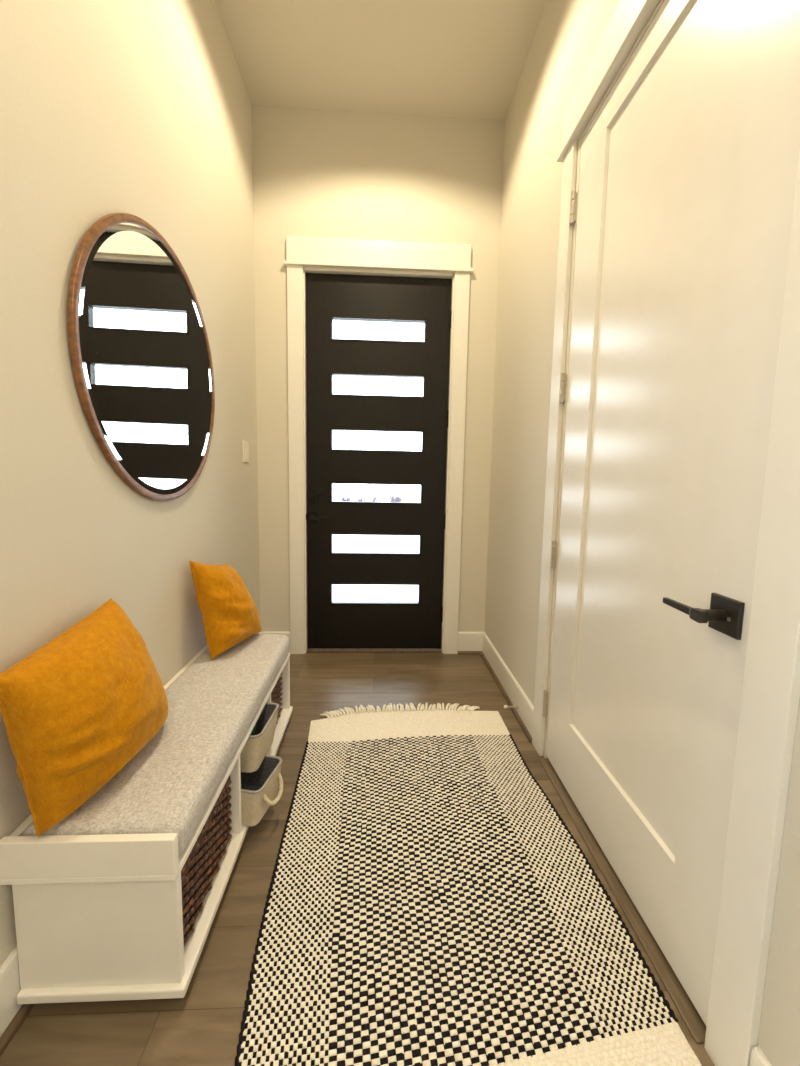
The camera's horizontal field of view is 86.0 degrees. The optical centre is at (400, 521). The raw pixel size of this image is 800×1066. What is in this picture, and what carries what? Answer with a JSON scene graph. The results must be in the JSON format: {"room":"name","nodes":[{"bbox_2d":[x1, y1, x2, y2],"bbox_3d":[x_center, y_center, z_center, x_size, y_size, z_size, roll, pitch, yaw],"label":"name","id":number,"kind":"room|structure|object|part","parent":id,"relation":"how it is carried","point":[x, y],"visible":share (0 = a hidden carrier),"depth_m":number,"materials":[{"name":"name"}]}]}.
{"room":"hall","nodes":[
{"label":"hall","id":0,"kind":"room"},
{"bbox_2d":[0,0,259,965],"bbox_3d":[-0.868,-0.543,0.389,0.120,3.374,4.960,1,6,-3],"label":"wall","id":1,"kind":"structure","parent":0,"point":[142,109],"depth_m":1.23,"materials":[{"name":"paint"}]},
{"bbox_2d":[0,1004,34,1056],"bbox_3d":[-0.816,1.128,0.548,0.014,0.019,4.680,1,6,-3],"label":"trim","id":2,"kind":"structure","parent":1,"relation":"attached to","point":[22,1013],"depth_m":0.92,"materials":[{"name":"brown wood"}]},
{"bbox_2d":[0,632,261,1036],"bbox_3d":[-0.830,1.062,0.550,0.014,0.150,4.699,1,6,-3],"label":"baseboard","id":3,"kind":"structure","parent":1,"relation":"attached to","point":[10,986],"depth_m":0.92,"materials":[{"name":"paint"}]},
{"bbox_2d":[67,213,214,500],"bbox_3d":[-0.848,-0.534,1.531,0.025,0.924,0.924,1,6,-3],"label":"wall mirror","id":4,"kind":"object","parent":1,"relation":"attached to","point":[141,359],"visible":1,"depth_m":1.39,"materials":[{"name":"brown mirror"}]},
{"bbox_2d":[243,440,248,461],"bbox_3d":[-0.905,-0.408,2.510,0.010,0.122,0.100,1,6,-3],"label":"light switch","id":5,"kind":"object","parent":1,"relation":"attached to","point":[245,443],"visible":1,"depth_m":2.50,"materials":[{"name":"plastic"}]},
{"bbox_2d":[0,653,713,1065],"bbox_3d":[-0.056,1.206,0.607,1.870,0.120,5.010,1,6,-3],"label":"floor","id":6,"kind":"structure","parent":0,"point":[202,1027],"depth_m":1.15,"materials":[{"name":"brown wood"}]},
{"bbox_2d":[0,644,292,1003],"bbox_3d":[-0.691,0.825,1.511,0.373,0.425,1.181,1,6,-3],"label":"storage bench","id":7,"kind":"object","parent":6,"relation":"on","point":[98,917],"visible":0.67,"depth_m":0.94,"materials":[{"name":"white paint"}]},
{"bbox_3d":[-0.666,0.716,0.917,0.363,0.083,0.020,1,6,-3],"label":"rail","id":8,"kind":"part","parent":7,"relation":"part of","materials":[{"name":"white paint"}]},
{"bbox_3d":[-0.664,0.903,0.950,0.346,0.260,0.020,1,6,-3],"label":"panel","id":9,"kind":"part","parent":7,"relation":"part of","materials":[{"name":"white paint"}]},
{"bbox_3d":[-0.864,0.657,1.492,0.020,0.074,1.152,1,6,-3],"label":"rail","id":10,"kind":"part","parent":7,"relation":"part of","materials":[{"name":"white paint"}]},
{"bbox_2d":[22,634,289,856],"bbox_3d":[-0.681,0.646,1.502,0.343,0.099,1.150,1,6,-3],"label":"seat cushion","id":11,"kind":"object","parent":7,"relation":"on","point":[168,786],"visible":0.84,"depth_m":1.19,"materials":[{"name":"grey fabric"}]},
{"bbox_2d":[0,598,168,837],"bbox_3d":[-0.740,0.439,1.075,0.210,0.413,0.449,1,6,-3],"label":"throw pillow","id":12,"kind":"object","parent":11,"relation":"on","point":[76,710],"visible":1,"depth_m":0.94,"materials":[{"name":"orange fabric"}]},
{"bbox_2d":[189,561,261,659],"bbox_3d":[-0.754,0.347,1.893,0.219,0.409,0.324,1,6,-3],"label":"throw pillow","id":13,"kind":"object","parent":11,"relation":"on","point":[229,612],"visible":1,"depth_m":1.77,"materials":[{"name":"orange fabric"}]},
{"bbox_2d":[181,775,231,946],"bbox_3d":[-0.664,0.898,1.154,0.309,0.226,0.379,1,6,-3],"label":"wicker basket","id":14,"kind":"object","parent":7,"relation":"on","point":[198,872],"visible":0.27,"depth_m":1.13,"materials":[{"name":"brown wicker"}]},
{"bbox_2d":[241,755,283,825],"bbox_3d":[-0.579,0.918,1.495,0.339,0.117,0.196,2,6,12],"label":"storage bin","id":15,"kind":"object","parent":7,"relation":"on","point":[259,788],"visible":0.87,"depth_m":1.47,"materials":[{"name":"beige fabric"}]},
{"bbox_2d":[240,702,278,772],"bbox_3d":[-0.629,0.786,1.584,0.308,0.129,0.237,1,6,3],"label":"storage bin","id":16,"kind":"object","parent":15,"relation":"on","point":[257,746],"visible":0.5,"depth_m":1.51,"materials":[{"name":"beige fabric"}]},
{"bbox_2d":[250,725,255,734],"bbox_3d":[-0.588,0.779,1.559,0.115,0.116,0.145,1,6,-3],"label":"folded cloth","id":17,"kind":"object","parent":16,"relation":"in","point":[253,732],"visible":0.06,"depth_m":1.56,"materials":[{"name":"green fabric"}]},
{"bbox_3d":[-0.431,0.925,1.465,0.037,0.060,0.117,2,6,12],"label":"rope handle","id":18,"kind":"part","parent":15,"relation":"part of","materials":[{"name":"fabric"}]},
{"bbox_2d":[271,673,282,723],"bbox_3d":[-0.704,0.818,1.905,0.299,0.226,0.324,1,6,-3],"label":"wicker basket","id":19,"kind":"object","parent":7,"relation":"on","point":[275,694],"visible":0.1,"depth_m":1.97,"materials":[{"name":"brown wicker"}]},
{"bbox_3d":[-0.716,0.784,2.082,0.346,0.260,0.020,1,6,-3],"label":"panel","id":20,"kind":"part","parent":7,"relation":"part of","materials":[{"name":"white paint"}]},
{"bbox_2d":[235,703,701,1065],"bbox_3d":[0.093,1.055,1.404,0.986,0.021,1.762,0,6,-6],"label":"area rug","id":21,"kind":"object","parent":6,"relation":"on","point":[428,902],"visible":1,"depth_m":1.15,"materials":[{"name":"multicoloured fabric"}]},
{"bbox_2d":[252,105,504,631],"bbox_3d":[-0.159,-0.785,2.822,1.520,3.374,0.140,1,6,-3],"label":"wall","id":22,"kind":"structure","parent":0,"point":[318,173],"depth_m":2.64,"materials":[{"name":"paint"}]},
{"bbox_2d":[262,632,289,652],"bbox_3d":[-0.837,0.817,2.883,0.186,0.150,0.014,1,6,-3],"label":"baseboard","id":23,"kind":"structure","parent":22,"relation":"attached to","point":[275,633],"depth_m":2.87,"materials":[{"name":"paint"}]},
{"bbox_2d":[307,648,441,652],"bbox_3d":[-0.182,0.884,2.998,0.924,0.016,0.140,1,6,-3],"label":"trim","id":24,"kind":"structure","parent":22,"relation":"attached to","point":[309,650],"depth_m":2.94,"materials":[{"name":"brown wood"}]},
{"bbox_2d":[283,236,473,653],"bbox_3d":[-0.157,-0.419,2.843,1.172,2.642,0.176,1,6,-3],"label":"trim","id":25,"kind":"structure","parent":22,"relation":"attached to","point":[304,255],"depth_m":2.72,"materials":[{"name":"paint"}]},
{"bbox_3d":[-0.673,-0.338,2.766,0.096,2.478,0.019,1,6,-3],"label":"casing","id":26,"kind":"part","parent":25,"relation":"part of","materials":[{"name":"paint"}]},
{"bbox_3d":[0.362,-0.324,2.815,0.096,2.478,0.019,1,6,-3],"label":"casing","id":27,"kind":"part","parent":25,"relation":"part of","materials":[{"name":"paint"}]},
{"bbox_2d":[306,273,451,647],"bbox_3d":[-0.161,-0.335,2.821,0.948,2.438,0.108,1,6,-3],"label":"door","id":28,"kind":"structure","parent":22,"relation":"in","point":[329,297],"depth_m":2.82,"materials":[{"name":"brown wood"}]},
{"bbox_3d":[-0.531,-0.023,2.791,0.115,0.025,0.018,1,6,-3],"label":"lever","id":29,"kind":"part","parent":28,"relation":"part of","materials":[{"name":"black metal"}]},
{"bbox_2d":[457,632,482,653],"bbox_3d":[0.475,0.835,2.945,0.170,0.150,0.014,1,6,-3],"label":"baseboard","id":30,"kind":"structure","parent":22,"relation":"attached to","point":[467,641],"depth_m":2.94,"materials":[{"name":"paint"}]},
{"bbox_2d":[458,651,481,654],"bbox_3d":[0.474,0.901,2.938,0.168,0.019,0.014,1,6,-3],"label":"trim","id":31,"kind":"structure","parent":22,"relation":"attached to","point":[459,652],"depth_m":2.93,"materials":[{"name":"brown wood"}]},
{"bbox_2d":[215,0,545,119],"bbox_3d":[0.008,-2.268,0.242,1.870,0.120,5.010,1,6,-3],"label":"ceiling","id":32,"kind":"structure","parent":0,"point":[444,58],"depth_m":2.21,"materials":[{"name":"paint"}]},
{"bbox_2d":[484,0,799,1065],"bbox_3d":[0.777,-0.527,0.527,0.140,3.374,4.840,1,6,-3],"label":"wall","id":33,"kind":"structure","parent":0,"point":[568,33],"depth_m":2.04,"materials":[{"name":"paint"}]},
{"bbox_2d":[480,652,531,742],"bbox_3d":[0.575,0.954,2.454,0.014,0.019,0.985,1,6,-3],"label":"trim","id":34,"kind":"structure","parent":33,"relation":"attached to","point":[526,732],"depth_m":2.31,"materials":[{"name":"brown wood"}]},
{"bbox_2d":[482,632,533,736],"bbox_3d":[0.590,0.888,2.458,0.014,0.150,1.002,1,6,-3],"label":"baseboard","id":35,"kind":"structure","parent":33,"relation":"attached to","point":[514,691],"depth_m":2.32,"materials":[{"name":"paint"}]},
{"bbox_2d":[504,704,518,708],"bbox_3d":[0.559,0.940,2.172,0.074,0.022,0.021,1,6,-3],"label":"door stop","id":36,"kind":"object","parent":33,"relation":"attached to","point":[517,705],"visible":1,"depth_m":2.17,"materials":[{"name":"silver metal"}]},
{"bbox_2d":[538,758,705,1043],"bbox_3d":[0.669,1.074,1.389,0.109,0.006,0.936,1,6,-3],"label":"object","id":37,"kind":"structure","parent":33,"relation":"attached to","point":[687,1010],"depth_m":1.17,"materials":[{"name":"brown wood"}]},
{"bbox_2d":[532,0,799,1065],"bbox_3d":[0.690,-0.237,1.259,0.115,2.642,1.193,1,6,-3],"label":"trim","id":38,"kind":"structure","parent":33,"relation":"attached to","point":[771,681],"depth_m":0.81,"materials":[{"name":"paint"}]},
{"bbox_3d":[0.634,-0.210,1.790,0.018,2.474,0.095,1,6,-3],"label":"casing","id":39,"kind":"part","parent":38,"relation":"part of","materials":[{"name":"paint"}]},
{"bbox_3d":[0.682,-0.099,0.742,0.018,2.474,0.095,1,6,-3],"label":"casing","id":40,"kind":"part","parent":38,"relation":"part of","materials":[{"name":"paint"}]},
{"bbox_2d":[542,0,799,1025],"bbox_3d":[0.652,-0.158,1.272,0.111,2.435,0.947,1,6,-3],"label":"door","id":41,"kind":"structure","parent":33,"relation":"in","point":[689,161],"depth_m":1.08,"materials":[{"name":"white paint"}]},
{"bbox_3d":[0.617,0.190,0.938,0.018,0.025,0.125,1,6,-3],"label":"lever","id":42,"kind":"part","parent":41,"relation":"part of","materials":[{"name":"black metal"}]},
{"bbox_2d":[749,1046,771,1065],"bbox_3d":[0.723,1.196,-0.449,0.014,0.150,2.543,1,6,-3],"label":"baseboard","id":43,"kind":"structure","parent":33,"relation":"attached to","point":[757,1058],"depth_m":0.80,"materials":[{"name":"paint"}]},
{"label":"outside","id":44,"kind":"structure","parent":0,"visible":0},
{"bbox_2d":[332,484,420,600],"bbox_3d":[-0.867,-0.464,17.853,80.000,0.170,90.000,1,6,-3],"label":"window panes","id":45,"kind":"structure","parent":44,"point":[340,543],"depth_m":8.32,"materials":[{"name":"glass"}]},
{"bbox_2d":[339,492,351,500],"bbox_3d":[-1.553,-0.422,11.978,0.466,0.817,0.442,-3,7,-33],"label":"shrub","id":46,"kind":"object","parent":45,"relation":"on","point":[342,498],"visible":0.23,"depth_m":11.89,"materials":[{"name":"white plant"}]},
{"bbox_2d":[352,492,382,501],"bbox_3d":[-0.901,-0.409,11.849,0.889,0.850,0.964,1,6,-3],"label":"shrub","id":47,"kind":"object","parent":45,"relation":"on","point":[362,497],"visible":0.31,"depth_m":11.64,"materials":[{"name":"white plant"}]},
{"bbox_2d":[387,490,403,501],"bbox_3d":[-0.170,-0.444,12.188,0.528,0.870,0.516,-2,7,-24],"label":"shrub","id":48,"kind":"object","parent":45,"relation":"on","point":[397,499],"visible":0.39,"depth_m":12.18,"materials":[{"name":"white plant"}]}
]}

